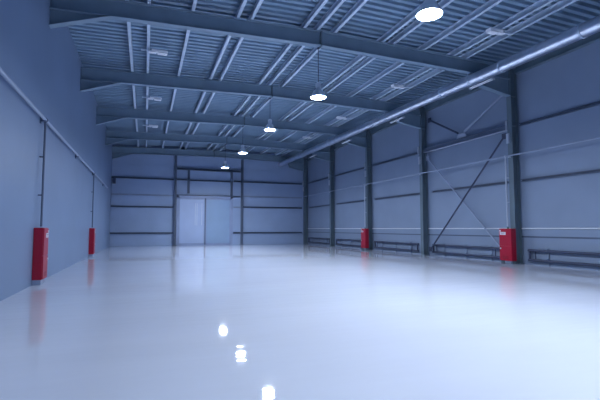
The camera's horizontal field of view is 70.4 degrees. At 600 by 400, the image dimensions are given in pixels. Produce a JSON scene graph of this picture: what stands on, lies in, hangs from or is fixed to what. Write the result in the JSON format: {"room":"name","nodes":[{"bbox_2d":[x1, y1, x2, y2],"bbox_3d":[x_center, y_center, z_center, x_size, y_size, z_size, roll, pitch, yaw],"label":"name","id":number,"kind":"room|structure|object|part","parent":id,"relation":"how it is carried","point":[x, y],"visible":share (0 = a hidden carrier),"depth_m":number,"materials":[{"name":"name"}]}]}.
{"room":"empty warehouse","nodes":[
{"label":"empty warehouse","id":0,"kind":"room"},
{"bbox_2d":[0,0,112,300],"bbox_3d":[-7.422,-1.992,12.598,0.197,8.500,46.450,1,-4,-20],"label":"wall","id":1,"kind":"structure","parent":0,"point":[45,63],"depth_m":11.54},
{"bbox_2d":[0,67,108,227],"bbox_3d":[-8.653,-0.388,16.425,0.167,2.870,28.670,1,-4,-20],"label":"pipe","id":2,"kind":"object","parent":1,"relation":"attached to","point":[6,77],"visible":1,"depth_m":11.08,"materials":[{"name":"metal"}]},
{"bbox_2d":[112,146,303,170],"bbox_3d":[-7.413,-3.617,37.214,16.537,1.375,0.240,1,-4,-20],"label":"roof beam","id":3,"kind":"structure","parent":1,"relation":"attached to","point":[117,151],"depth_m":36.83,"materials":[{"name":"metal"}]},
{"bbox_2d":[106,130,329,160],"bbox_3d":[-5.361,-3.994,31.588,16.537,1.375,0.240,1,-4,-20],"label":"roof beam","id":4,"kind":"structure","parent":1,"relation":"attached to","point":[112,136],"depth_m":31.13,"materials":[{"name":"metal"}]},
{"bbox_2d":[222,144,228,167],"bbox_3d":[-5.529,-3.240,31.477,0.530,1.755,0.530,1,-4,-20],"label":"lamp","id":5,"kind":"object","parent":4,"relation":"hanging from","point":[225,165],"visible":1,"depth_m":31.36,"materials":[{"name":"silver metal"}]},
{"bbox_2d":[96,106,366,147],"bbox_3d":[-3.309,-4.371,25.963,16.537,1.375,0.240,1,-4,-20],"label":"roof beam","id":6,"kind":"structure","parent":1,"relation":"attached to","point":[104,115],"depth_m":25.35,"materials":[{"name":"metal"}]},
{"bbox_2d":[238,126,246,153],"bbox_3d":[-3.477,-3.662,25.854,0.530,1.665,0.530,1,-4,-20],"label":"lamp","id":7,"kind":"object","parent":6,"relation":"hanging from","point":[242,150],"visible":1,"depth_m":25.70,"materials":[{"name":"silver metal"}]},
{"bbox_2d":[80,67,420,128],"bbox_3d":[-1.258,-4.748,20.337,16.537,1.375,0.240,1,-4,-20],"label":"roof beam","id":8,"kind":"structure","parent":1,"relation":"attached to","point":[91,78],"depth_m":19.56,"materials":[{"name":"metal"}]},
{"bbox_2d":[264,98,274,130],"bbox_3d":[-1.425,-4.094,20.232,0.530,1.555,0.530,1,-4,-20],"label":"lamp","id":9,"kind":"object","parent":8,"relation":"hanging from","point":[269,127],"visible":1,"depth_m":20.11,"materials":[{"name":"silver metal"}]},
{"bbox_2d":[389,116,404,122],"bbox_3d":[5.129,-4.227,22.471,0.160,0.080,1.240,1,-4,-20],"label":"light","id":10,"kind":"object","parent":8,"relation":"attached to","point":[402,117],"visible":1,"depth_m":22.26,"materials":[{"name":"white plastic"}]},
{"bbox_2d":[49,0,510,96],"bbox_3d":[0.794,-5.125,14.711,16.537,1.375,0.240,1,-4,-20],"label":"roof beam","id":11,"kind":"structure","parent":1,"relation":"attached to","point":[63,13],"depth_m":13.88,"materials":[{"name":"metal"}]},
{"bbox_2d":[125,0,138,146],"bbox_3d":[-7.099,-5.592,18.023,0.100,0.236,36.950,1,-4,-20],"label":"purlin","id":12,"kind":"structure","parent":11,"relation":"on","point":[128,23],"depth_m":16.83,"materials":[{"name":"metal"}]},
{"bbox_2d":[185,0,262,148],"bbox_3d":[-3.575,-5.582,19.308,0.100,0.236,36.950,1,-4,-20],"label":"purlin","id":13,"kind":"structure","parent":11,"relation":"on","point":[259,2],"depth_m":16.98,"materials":[{"name":"metal"}]},
{"bbox_2d":[311,47,325,99],"bbox_3d":[0.626,-4.371,14.600,0.530,1.755,0.530,1,-4,-20],"label":"lamp","id":14,"kind":"object","parent":11,"relation":"hanging from","point":[318,94],"visible":1,"depth_m":14.51,"materials":[{"name":"silver metal"}]},
{"bbox_3d":[0.626,-4.630,14.617,0.060,1.235,0.060,1,-4,-20],"label":"suspension rod","id":15,"kind":"part","parent":14,"relation":"part of","materials":[{"name":"grey metal"}]},
{"bbox_3d":[0.702,-5.532,14.705,0.090,0.565,0.240,1,-4,-20],"label":"ridge plate","id":16,"kind":"part","parent":11,"relation":"part of","materials":[{"name":"paint"}]},
{"bbox_2d":[278,15,599,166],"bbox_3d":[4.517,-4.375,22.733,0.472,0.480,35.000,1,-4,-21],"label":"ventilation duct","id":17,"kind":"object","parent":11,"relation":"hanging from","point":[592,26],"visible":1,"depth_m":16.31,"materials":[{"name":"metal"}]},
{"bbox_2d":[469,77,494,89],"bbox_3d":[7.181,-4.604,16.846,0.160,0.080,1.240,1,-4,-20],"label":"light","id":18,"kind":"object","parent":11,"relation":"attached to","point":[491,78],"visible":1,"depth_m":16.74,"materials":[{"name":"white plastic"}]},
{"bbox_2d":[110,144,306,245],"bbox_3d":[-7.353,-0.331,37.391,17.320,8.500,0.197,1,-4,-20],"label":"wall","id":19,"kind":"structure","parent":0,"point":[122,219],"depth_m":36.98,"materials":[{"name":"grey metal"}]},
{"bbox_2d":[110,232,172,233],"bbox_3d":[-12.963,2.714,34.963,4.860,0.120,0.130,1,-4,-20],"label":"wall rail","id":20,"kind":"object","parent":19,"relation":"attached to","point":[110,232],"depth_m":34.89,"materials":[{"name":"metal"}]},
{"bbox_2d":[111,176,173,179],"bbox_3d":[-12.963,-1.796,35.265,4.860,0.120,0.130,1,-4,-20],"label":"wall rail","id":21,"kind":"object","parent":19,"relation":"attached to","point":[112,176],"depth_m":35.17,"materials":[{"name":"metal"}]},
{"bbox_2d":[111,205,173,207],"bbox_3d":[-12.963,0.549,35.108,4.860,0.120,0.130,1,-4,-20],"label":"wall rail","id":22,"kind":"object","parent":19,"relation":"attached to","point":[111,205],"depth_m":35.30,"materials":[{"name":"metal"}]},
{"bbox_2d":[111,193,173,195],"bbox_3d":[-12.976,-0.426,35.211,4.860,0.120,0.050,1,-4,-20],"label":"wall rail","id":23,"kind":"object","parent":19,"relation":"attached to","point":[111,193],"depth_m":35.22,"materials":[{"name":"metal"}]},
{"bbox_2d":[187,170,189,192],"bbox_3d":[-9.537,-1.564,36.483,0.180,1.980,0.160,1,-4,-20],"label":"stub","id":24,"kind":"object","parent":19,"relation":"attached to","point":[188,186],"visible":1,"depth_m":36.41,"materials":[{"name":"paint"}]},
{"bbox_2d":[176,194,233,245],"bbox_3d":[-8.178,1.727,36.683,4.900,4.300,0.300,1,-4,-20],"label":"door","id":25,"kind":"structure","parent":19,"relation":"in","point":[200,219],"depth_m":36.70,"materials":[{"name":"paint"}]},
{"bbox_3d":[-9.240,1.823,36.332,2.190,4.000,0.020,1,-4,-20],"label":"frame","id":26,"kind":"part","parent":25,"relation":"part of","materials":[{"name":"paint"}]},
{"bbox_3d":[-7.135,1.875,37.097,2.170,4.000,0.020,1,-4,-20],"label":"frame","id":27,"kind":"part","parent":25,"relation":"part of","materials":[{"name":"paint"}]},
{"bbox_2d":[177,168,240,172],"bbox_3d":[-7.867,-2.602,37.141,5.480,0.160,0.200,1,-4,-20],"label":"header beam","id":28,"kind":"structure","parent":19,"relation":"attached to","point":[194,169],"depth_m":37.08,"materials":[{"name":"metal"}]},
{"bbox_2d":[190,179,229,181],"bbox_3d":[-7.803,-1.661,37.138,3.480,0.120,0.130,1,-4,-20],"label":"wall rail","id":29,"kind":"object","parent":19,"relation":"attached to","point":[190,179],"depth_m":37.05,"materials":[{"name":"metal"}]},
{"bbox_2d":[230,172,232,195],"bbox_3d":[-6.060,-1.420,37.742,0.180,2.100,0.160,1,-4,-20],"label":"stub","id":30,"kind":"object","parent":19,"relation":"attached to","point":[231,182],"visible":1,"depth_m":37.68,"materials":[{"name":"paint"}]},
{"bbox_2d":[243,181,301,184],"bbox_3d":[-2.447,-1.560,39.085,5.600,0.120,0.130,1,-4,-20],"label":"wall rail","id":31,"kind":"object","parent":19,"relation":"attached to","point":[243,181],"depth_m":38.99,"materials":[{"name":"metal"}]},
{"bbox_2d":[243,206,301,208],"bbox_3d":[-2.447,0.695,38.934,5.600,0.120,0.130,1,-4,-20],"label":"wall rail","id":32,"kind":"object","parent":19,"relation":"attached to","point":[243,206],"depth_m":39.09,"materials":[{"name":"metal"}]},
{"bbox_2d":[243,196,301,198],"bbox_3d":[-2.461,-0.261,39.035,5.600,0.120,0.050,1,-4,-20],"label":"wall rail","id":33,"kind":"object","parent":19,"relation":"attached to","point":[243,196],"depth_m":38.92,"materials":[{"name":"metal"}]},
{"bbox_2d":[243,232,301,232],"bbox_3d":[-2.447,2.970,38.781,5.600,0.120,0.130,1,-4,-20],"label":"wall rail","id":34,"kind":"object","parent":19,"relation":"attached to","point":[243,232],"depth_m":38.81,"materials":[{"name":"metal"}]},
{"bbox_2d":[0,244,599,399],"bbox_3d":[0.624,2.544,15.229,17.520,0.200,47.050,1,-4,-20],"label":"floor","id":35,"kind":"structure","parent":0,"point":[247,321],"depth_m":6.00,"materials":[{"name":"white concrete"}]},
{"bbox_2d":[31,228,48,285],"bbox_3d":[-6.659,1.434,10.935,0.253,1.440,0.550,1,-4,-20],"label":"cabinet","id":36,"kind":"object","parent":35,"relation":"on","point":[40,236],"visible":1,"depth_m":10.70,"materials":[{"name":"red metal"}]},
{"bbox_3d":[-6.568,1.722,10.949,0.024,0.585,0.526,1,-4,-20],"label":"door","id":37,"kind":"part","parent":36,"relation":"part of","materials":[{"name":"red metal"}]},
{"bbox_3d":[-6.568,1.074,10.992,0.024,0.689,0.526,1,-4,-20],"label":"door","id":38,"kind":"part","parent":36,"relation":"part of","materials":[{"name":"red metal"}]},
{"bbox_2d":[88,228,95,256],"bbox_3d":[-10.567,2.153,21.652,0.253,1.440,0.550,1,-4,-20],"label":"cabinet","id":39,"kind":"object","parent":35,"relation":"on","point":[92,231],"visible":1,"depth_m":21.41,"materials":[{"name":"red metal"}]},
{"bbox_2d":[172,155,176,245],"bbox_3d":[-10.527,0.021,35.909,0.340,7.600,0.360,1,-4,-20],"label":"post","id":40,"kind":"object","parent":35,"relation":"on","point":[175,177],"visible":1,"depth_m":35.80,"materials":[{"name":"metal"}]},
{"bbox_2d":[239,159,243,244],"bbox_3d":[-5.152,0.152,37.861,0.340,7.600,0.360,1,-4,-20],"label":"post","id":41,"kind":"object","parent":35,"relation":"on","point":[242,160],"visible":1,"depth_m":37.77,"materials":[{"name":"metal"}]},
{"bbox_2d":[302,158,307,243],"bbox_3d":[0.475,0.084,39.843,0.405,8.000,0.340,1,-4,-20],"label":"steel column","id":42,"kind":"structure","parent":35,"relation":"on","point":[305,172],"depth_m":39.82,"materials":[{"name":"metal"}]},
{"bbox_2d":[308,237,329,245],"bbox_3d":[1.627,3.565,36.899,0.160,0.660,4.730,1,-4,-20],"label":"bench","id":43,"kind":"object","parent":35,"relation":"in","point":[312,238],"visible":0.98,"depth_m":36.82,"materials":[{"name":"grey metal"}]},
{"bbox_2d":[328,147,334,245],"bbox_3d":[2.527,-0.293,34.217,0.405,8.000,0.340,1,-4,-20],"label":"steel column","id":44,"kind":"structure","parent":35,"relation":"on","point":[331,162],"depth_m":34.21,"materials":[{"name":"metal"}]},
{"bbox_2d":[336,238,360,247],"bbox_3d":[3.679,3.188,31.274,0.160,0.660,4.730,1,-4,-20],"label":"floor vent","id":45,"kind":"object","parent":35,"relation":"in","point":[341,239],"visible":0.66,"depth_m":31.51,"materials":[{"name":"grey metal"}]},
{"bbox_2d":[361,228,368,249],"bbox_3d":[4.305,2.584,28.316,0.268,1.470,0.620,1,-4,-20],"label":"cabinet","id":46,"kind":"object","parent":35,"relation":"on","point":[364,232],"visible":0.98,"depth_m":28.10,"materials":[{"name":"red metal"}]},
{"bbox_3d":[4.207,2.249,28.303,0.024,0.679,0.596,1,-4,-20],"label":"door","id":47,"kind":"part","parent":46,"relation":"part of","materials":[{"name":"red metal"}]},
{"bbox_3d":[4.207,2.886,28.261,0.024,0.575,0.596,1,-4,-20],"label":"door","id":48,"kind":"part","parent":46,"relation":"part of","materials":[{"name":"red metal"}]},
{"bbox_2d":[364,131,371,249],"bbox_3d":[4.579,-0.670,28.591,0.405,8.000,0.340,1,-4,-20],"label":"steel column","id":49,"kind":"structure","parent":35,"relation":"on","point":[367,165],"depth_m":28.59,"materials":[{"name":"metal"}]},
{"bbox_2d":[374,240,418,253],"bbox_3d":[5.730,2.811,25.648,0.160,0.660,4.730,1,-4,-20],"label":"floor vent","id":50,"kind":"object","parent":35,"relation":"in","point":[382,241],"visible":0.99,"depth_m":25.30,"materials":[{"name":"grey metal"}]},
{"bbox_2d":[417,107,428,254],"bbox_3d":[6.630,-1.047,22.966,0.405,8.000,0.340,1,-4,-20],"label":"steel column","id":51,"kind":"structure","parent":35,"relation":"on","point":[422,162],"depth_m":22.93,"materials":[{"name":"metal"}]},
{"bbox_2d":[426,156,499,246],"bbox_3d":[7.663,0.016,20.130,0.070,5.042,5.326,1,-4,-20],"label":"rod","id":52,"kind":"object","parent":51,"relation":"attached to","point":[427,157],"visible":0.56,"depth_m":19.93,"materials":[{"name":"paint"}]},
{"bbox_2d":[432,244,499,260],"bbox_3d":[7.782,2.434,20.022,0.160,0.660,4.730,1,-4,-20],"label":"radiator","id":53,"kind":"object","parent":35,"relation":"in","point":[491,256],"visible":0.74,"depth_m":19.85,"materials":[{"name":"grey metal"}]},
{"bbox_2d":[499,227,516,264],"bbox_3d":[8.371,1.837,17.168,0.268,1.470,0.620,1,-4,-20],"label":"cabinet","id":54,"kind":"object","parent":35,"relation":"on","point":[507,237],"visible":1,"depth_m":17.01,"materials":[{"name":"red metal"}]},
{"bbox_3d":[8.273,1.502,17.155,0.024,0.679,0.596,1,-4,-20],"label":"door","id":55,"kind":"part","parent":54,"relation":"part of","materials":[{"name":"red metal"}]},
{"bbox_3d":[8.273,2.139,17.112,0.024,0.575,0.596,1,-4,-20],"label":"door","id":56,"kind":"part","parent":54,"relation":"part of","materials":[{"name":"red metal"}]},
{"bbox_2d":[505,69,522,263],"bbox_3d":[8.682,-1.424,17.340,0.405,8.000,0.340,1,-4,-20],"label":"steel column","id":57,"kind":"structure","parent":35,"relation":"on","point":[511,125],"depth_m":17.33,"materials":[{"name":"metal"}]},
{"bbox_2d":[304,137,599,225],"bbox_3d":[5.928,0.077,24.261,0.134,2.910,32.450,1,-4,-20],"label":"pipe","id":58,"kind":"object","parent":57,"relation":"attached to","point":[505,156],"visible":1,"depth_m":17.43,"materials":[{"name":"metal"}]},
{"bbox_2d":[423,125,506,152],"bbox_3d":[7.691,-2.946,20.280,0.160,0.450,5.700,1,-4,-20],"label":"strut","id":59,"kind":"object","parent":57,"relation":"attached to","point":[461,138],"visible":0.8,"depth_m":20.03,"materials":[{"name":"paint"}]},
{"bbox_2d":[428,118,458,133],"bbox_3d":[7.217,-3.758,21.584,0.100,1.314,2.274,1,-4,-20],"label":"rod","id":60,"kind":"object","parent":59,"relation":"attached to","point":[429,119],"visible":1,"depth_m":21.57,"materials":[{"name":"grey metal"}]},
{"bbox_3d":[7.691,-3.055,20.288,0.020,0.230,0.700,1,-4,-20],"label":"gusset plate","id":61,"kind":"part","parent":59,"relation":"part of","materials":[{"name":"grey metal"}]},
{"bbox_2d":[463,95,502,131],"bbox_3d":[8.180,-3.909,18.940,0.100,1.266,2.571,1,-4,-20],"label":"rod","id":62,"kind":"object","parent":59,"relation":"attached to","point":[500,96],"visible":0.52,"depth_m":18.90,"materials":[{"name":"paint"}]},
{"bbox_2d":[429,133,506,251],"bbox_3d":[7.650,-0.048,19.922,0.080,5.140,5.258,1,-4,-20],"label":"rod","id":63,"kind":"object","parent":57,"relation":"attached to","point":[504,134],"visible":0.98,"depth_m":19.49,"materials":[{"name":"grey metal"}]},
{"bbox_2d":[528,249,599,266],"bbox_3d":[10.058,2.016,13.783,0.160,0.660,6.220,1,-4,-20],"label":"radiator","id":64,"kind":"object","parent":35,"relation":"in","point":[547,251],"visible":1,"depth_m":15.32,"materials":[{"name":"grey metal"}]},
{"bbox_2d":[68,0,599,155],"bbox_3d":[0.567,-5.947,15.953,17.320,0.289,46.780,1,-4,-20],"label":"ceiling","id":65,"kind":"structure","parent":0,"point":[101,44],"depth_m":17.01,"materials":[{"name":"grey metal"}]},
{"bbox_2d":[146,0,150,147],"bbox_3d":[-6.517,-5.591,18.235,0.100,0.236,36.950,1,-4,-20],"label":"purlin","id":66,"kind":"structure","parent":65,"relation":"attached to","point":[148,1],"depth_m":16.66,"materials":[{"name":"metal"}]},
{"bbox_2d":[143,124,157,127],"bbox_3d":[-9.601,-4.768,27.321,0.940,0.190,0.240,1,-4,-20],"label":"ceiling fixture","id":67,"kind":"object","parent":66,"relation":"attached to","point":[152,126],"visible":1,"depth_m":27.27,"materials":[{"name":"white plastic"}]},
{"bbox_2d":[142,95,161,100],"bbox_3d":[-7.481,-5.158,21.508,0.940,0.190,0.240,1,-4,-20],"label":"ceiling fixture","id":68,"kind":"object","parent":66,"relation":"attached to","point":[150,97],"visible":1,"depth_m":21.47,"materials":[{"name":"white plastic"}]},
{"bbox_2d":[141,47,167,55],"bbox_3d":[-5.412,-5.538,15.835,0.940,0.190,0.240,1,-4,-20],"label":"ceiling fixture","id":69,"kind":"object","parent":66,"relation":"attached to","point":[153,51],"visible":1,"depth_m":15.79,"materials":[{"name":"metal"}]},
{"bbox_2d":[158,52,166,55],"bbox_3d":[-5.149,-5.468,15.926,0.340,0.062,0.220,1,-4,-20],"label":"diffuser","id":70,"kind":"object","parent":69,"relation":"attached to","point":[159,53],"depth_m":15.87,"materials":[{"name":"white plastic"}]},
{"bbox_2d":[162,0,196,147],"bbox_3d":[-5.314,-5.587,18.674,0.100,0.236,36.950,1,-4,-20],"label":"purlin","id":71,"kind":"structure","parent":65,"relation":"attached to","point":[194,1],"depth_m":16.82,"materials":[{"name":"metal"}]},
{"bbox_2d":[179,0,246,148],"bbox_3d":[-3.998,-5.583,19.154,0.100,0.236,36.950,1,-4,-20],"label":"purlin","id":72,"kind":"structure","parent":65,"relation":"attached to","point":[243,2],"depth_m":16.95,"materials":[{"name":"metal"}]},
{"bbox_2d":[207,0,327,149],"bbox_3d":[-1.856,-5.576,19.934,0.100,0.236,36.950,1,-4,-20],"label":"purlin","id":73,"kind":"structure","parent":65,"relation":"attached to","point":[321,3],"depth_m":17.11,"materials":[{"name":"metal"}]},
{"bbox_2d":[212,0,344,149],"bbox_3d":[-1.395,-5.575,20.102,0.100,0.236,36.950,1,-4,-20],"label":"purlin","id":74,"kind":"structure","parent":65,"relation":"attached to","point":[338,3],"depth_m":17.13,"materials":[{"name":"metal"}]},
{"bbox_2d":[416,0,442,20],"bbox_3d":[2.695,-5.026,8.945,0.530,2.345,0.530,1,-4,-20],"label":"lamp","id":75,"kind":"object","parent":74,"relation":"hanging from","point":[429,10],"visible":1,"depth_m":8.79,"materials":[{"name":"silver metal"}]},
{"bbox_2d":[220,0,367,150],"bbox_3d":[-0.803,-5.553,20.317,0.100,0.236,36.950,1,-4,-20],"label":"purlin","id":76,"kind":"structure","parent":65,"relation":"attached to","point":[359,3],"depth_m":17.11,"materials":[{"name":"metal"}]},
{"bbox_2d":[244,0,437,149],"bbox_3d":[0.982,-5.472,20.962,0.100,0.236,36.950,1,-4,-20],"label":"roof purlin","id":77,"kind":"structure","parent":65,"relation":"attached to","point":[412,15],"depth_m":17.54,"materials":[{"name":"metal"}]},
{"bbox_2d":[246,0,453,152],"bbox_3d":[1.405,-5.452,21.115,0.100,0.236,36.950,1,-4,-20],"label":"roof purlin","id":78,"kind":"structure","parent":65,"relation":"attached to","point":[443,3],"depth_m":18.01,"materials":[{"name":"metal"}]},
{"bbox_2d":[260,0,502,153],"bbox_3d":[2.655,-5.395,21.567,0.100,0.236,36.950,1,-4,-20],"label":"roof purlin","id":79,"kind":"structure","parent":65,"relation":"attached to","point":[489,4],"depth_m":15.89,"materials":[{"name":"metal"}]},
{"bbox_2d":[274,0,554,155],"bbox_3d":[3.961,-5.336,22.040,0.100,0.236,36.950,1,-4,-20],"label":"roof purlin","id":80,"kind":"structure","parent":65,"relation":"attached to","point":[539,4],"depth_m":15.93,"materials":[{"name":"metal"}]},
{"bbox_2d":[336,116,350,119],"bbox_3d":[2.618,-4.898,25.387,0.940,0.190,0.240,1,-4,-20],"label":"ceiling fixture","id":81,"kind":"object","parent":80,"relation":"attached to","point":[337,117],"visible":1,"depth_m":25.25,"materials":[{"name":"white plastic"}]},
{"bbox_2d":[391,84,409,88],"bbox_3d":[4.670,-5.275,19.761,0.940,0.190,0.240,1,-4,-20],"label":"ceiling fixture","id":82,"kind":"object","parent":80,"relation":"attached to","point":[396,86],"visible":1,"depth_m":19.63,"materials":[{"name":"white plastic"}]},
{"bbox_2d":[486,27,510,35],"bbox_3d":[6.670,-5.643,14.276,0.940,0.190,0.240,1,-4,-20],"label":"ceiling fixture","id":83,"kind":"object","parent":80,"relation":"attached to","point":[491,30],"visible":1,"depth_m":14.17,"materials":[{"name":"white plastic"}]},
{"bbox_2d":[486,30,498,34],"bbox_3d":[6.407,-5.585,14.176,0.340,0.062,0.220,1,-4,-20],"label":"diffuser","id":84,"kind":"object","parent":83,"relation":"attached to","point":[492,32],"depth_m":14.13,"materials":[{"name":"white plastic"}]},
{"bbox_2d":[281,0,577,155],"bbox_3d":[4.525,-5.310,22.244,0.100,0.236,36.950,1,-4,-20],"label":"roof purlin","id":85,"kind":"structure","parent":65,"relation":"attached to","point":[561,4],"depth_m":15.90,"materials":[{"name":"metal"}]},
{"bbox_2d":[308,41,599,270],"bbox_3d":[8.669,-1.601,18.440,0.197,8.500,46.450,1,-4,-20],"label":"wall","id":86,"kind":"structure","parent":0,"point":[571,80],"depth_m":19.10,"materials":[{"name":"grey metal"}]},
{"bbox_2d":[308,177,327,183],"bbox_3d":[1.696,-1.726,37.210,0.100,0.100,5.600,1,-4,-20],"label":"beam","id":87,"kind":"structure","parent":86,"relation":"attached to","point":[327,177],"depth_m":37.57,"materials":[{"name":"metal"}]},
{"bbox_2d":[306,145,332,160],"bbox_3d":[1.649,-4.067,37.350,0.200,0.430,5.640,1,-4,-20],"label":"beam","id":88,"kind":"structure","parent":86,"relation":"attached to","point":[308,158],"depth_m":39.18,"materials":[{"name":"metal"}]},
{"bbox_2d":[334,167,363,176],"bbox_3d":[3.748,-2.103,31.584,0.100,0.100,5.600,1,-4,-20],"label":"beam","id":89,"kind":"structure","parent":86,"relation":"attached to","point":[362,167],"depth_m":31.72,"materials":[{"name":"metal"}]},
{"bbox_2d":[336,200,365,204],"bbox_3d":[3.799,0.163,31.291,0.100,0.100,5.300,1,-4,-20],"label":"beam","id":90,"kind":"structure","parent":86,"relation":"attached to","point":[359,200],"depth_m":31.21,"materials":[{"name":"metal"}]},
{"bbox_2d":[333,129,369,149],"bbox_3d":[3.701,-4.444,31.724,0.200,0.430,5.640,1,-4,-20],"label":"beam","id":91,"kind":"structure","parent":86,"relation":"attached to","point":[337,145],"depth_m":33.29,"materials":[{"name":"metal"}]},
{"bbox_2d":[372,152,417,165],"bbox_3d":[5.800,-2.480,25.959,0.100,0.100,5.600,1,-4,-20],"label":"beam","id":92,"kind":"structure","parent":86,"relation":"attached to","point":[416,153],"depth_m":25.83,"materials":[{"name":"metal"}]},
{"bbox_2d":[370,107,422,133],"bbox_3d":[5.753,-4.821,26.098,0.200,0.430,5.640,1,-4,-20],"label":"beam","id":93,"kind":"structure","parent":86,"relation":"attached to","point":[387,124],"depth_m":27.26,"materials":[{"name":"metal"}]},
{"bbox_2d":[374,193,419,199],"bbox_3d":[5.851,-0.214,25.665,0.100,0.100,5.300,1,-4,-20],"label":"beam","id":94,"kind":"structure","parent":86,"relation":"attached to","point":[412,193],"depth_m":25.55,"materials":[{"name":"metal"}]},
{"bbox_2d":[425,84,481,111],"bbox_3d":[7.804,-5.198,20.473,0.200,0.430,5.640,1,-4,-20],"label":"beam","id":95,"kind":"structure","parent":86,"relation":"attached to","point":[466,91],"depth_m":21.18,"materials":[{"name":"metal"}]},
{"bbox_2d":[308,228,599,228],"bbox_3d":[6.188,1.654,24.677,0.052,0.060,32.250,1,-4,-20],"label":"pipe","id":96,"kind":"object","parent":86,"relation":"attached to","point":[308,228],"visible":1,"depth_m":20.67,"materials":[{"name":"white metal"}]},
{"bbox_2d":[312,232,599,238],"bbox_3d":[8.570,1.550,18.193,0.013,0.060,46.450,1,-4,-20],"label":"trim","id":97,"kind":"structure","parent":86,"relation":"attached to","point":[312,232],"depth_m":18.88,"materials":[{"name":"paint"}]},
{"bbox_2d":[432,181,508,192],"bbox_3d":[7.903,-0.591,20.040,0.100,0.100,5.300,1,-4,-20],"label":"beam","id":98,"kind":"structure","parent":86,"relation":"attached to","point":[496,183],"depth_m":19.65,"materials":[{"name":"metal"}]},
{"bbox_2d":[515,32,599,73],"bbox_3d":[10.771,-5.743,12.339,0.200,0.430,10.990,1,-4,-20],"label":"beam","id":99,"kind":"structure","parent":86,"relation":"attached to","point":[595,37],"depth_m":15.66,"materials":[{"name":"metal"}]},
{"bbox_2d":[519,101,599,125],"bbox_3d":[10.818,-3.402,12.199,0.100,0.100,10.950,1,-4,-20],"label":"beam","id":100,"kind":"structure","parent":86,"relation":"attached to","point":[597,102],"depth_m":15.57,"materials":[{"name":"metal"}]},
{"bbox_2d":[521,169,599,181],"bbox_3d":[10.818,-1.127,12.046,0.100,0.100,10.950,1,-4,-20],"label":"beam","id":101,"kind":"structure","parent":86,"relation":"attached to","point":[596,170],"depth_m":15.48,"materials":[{"name":"metal"}]}
]}

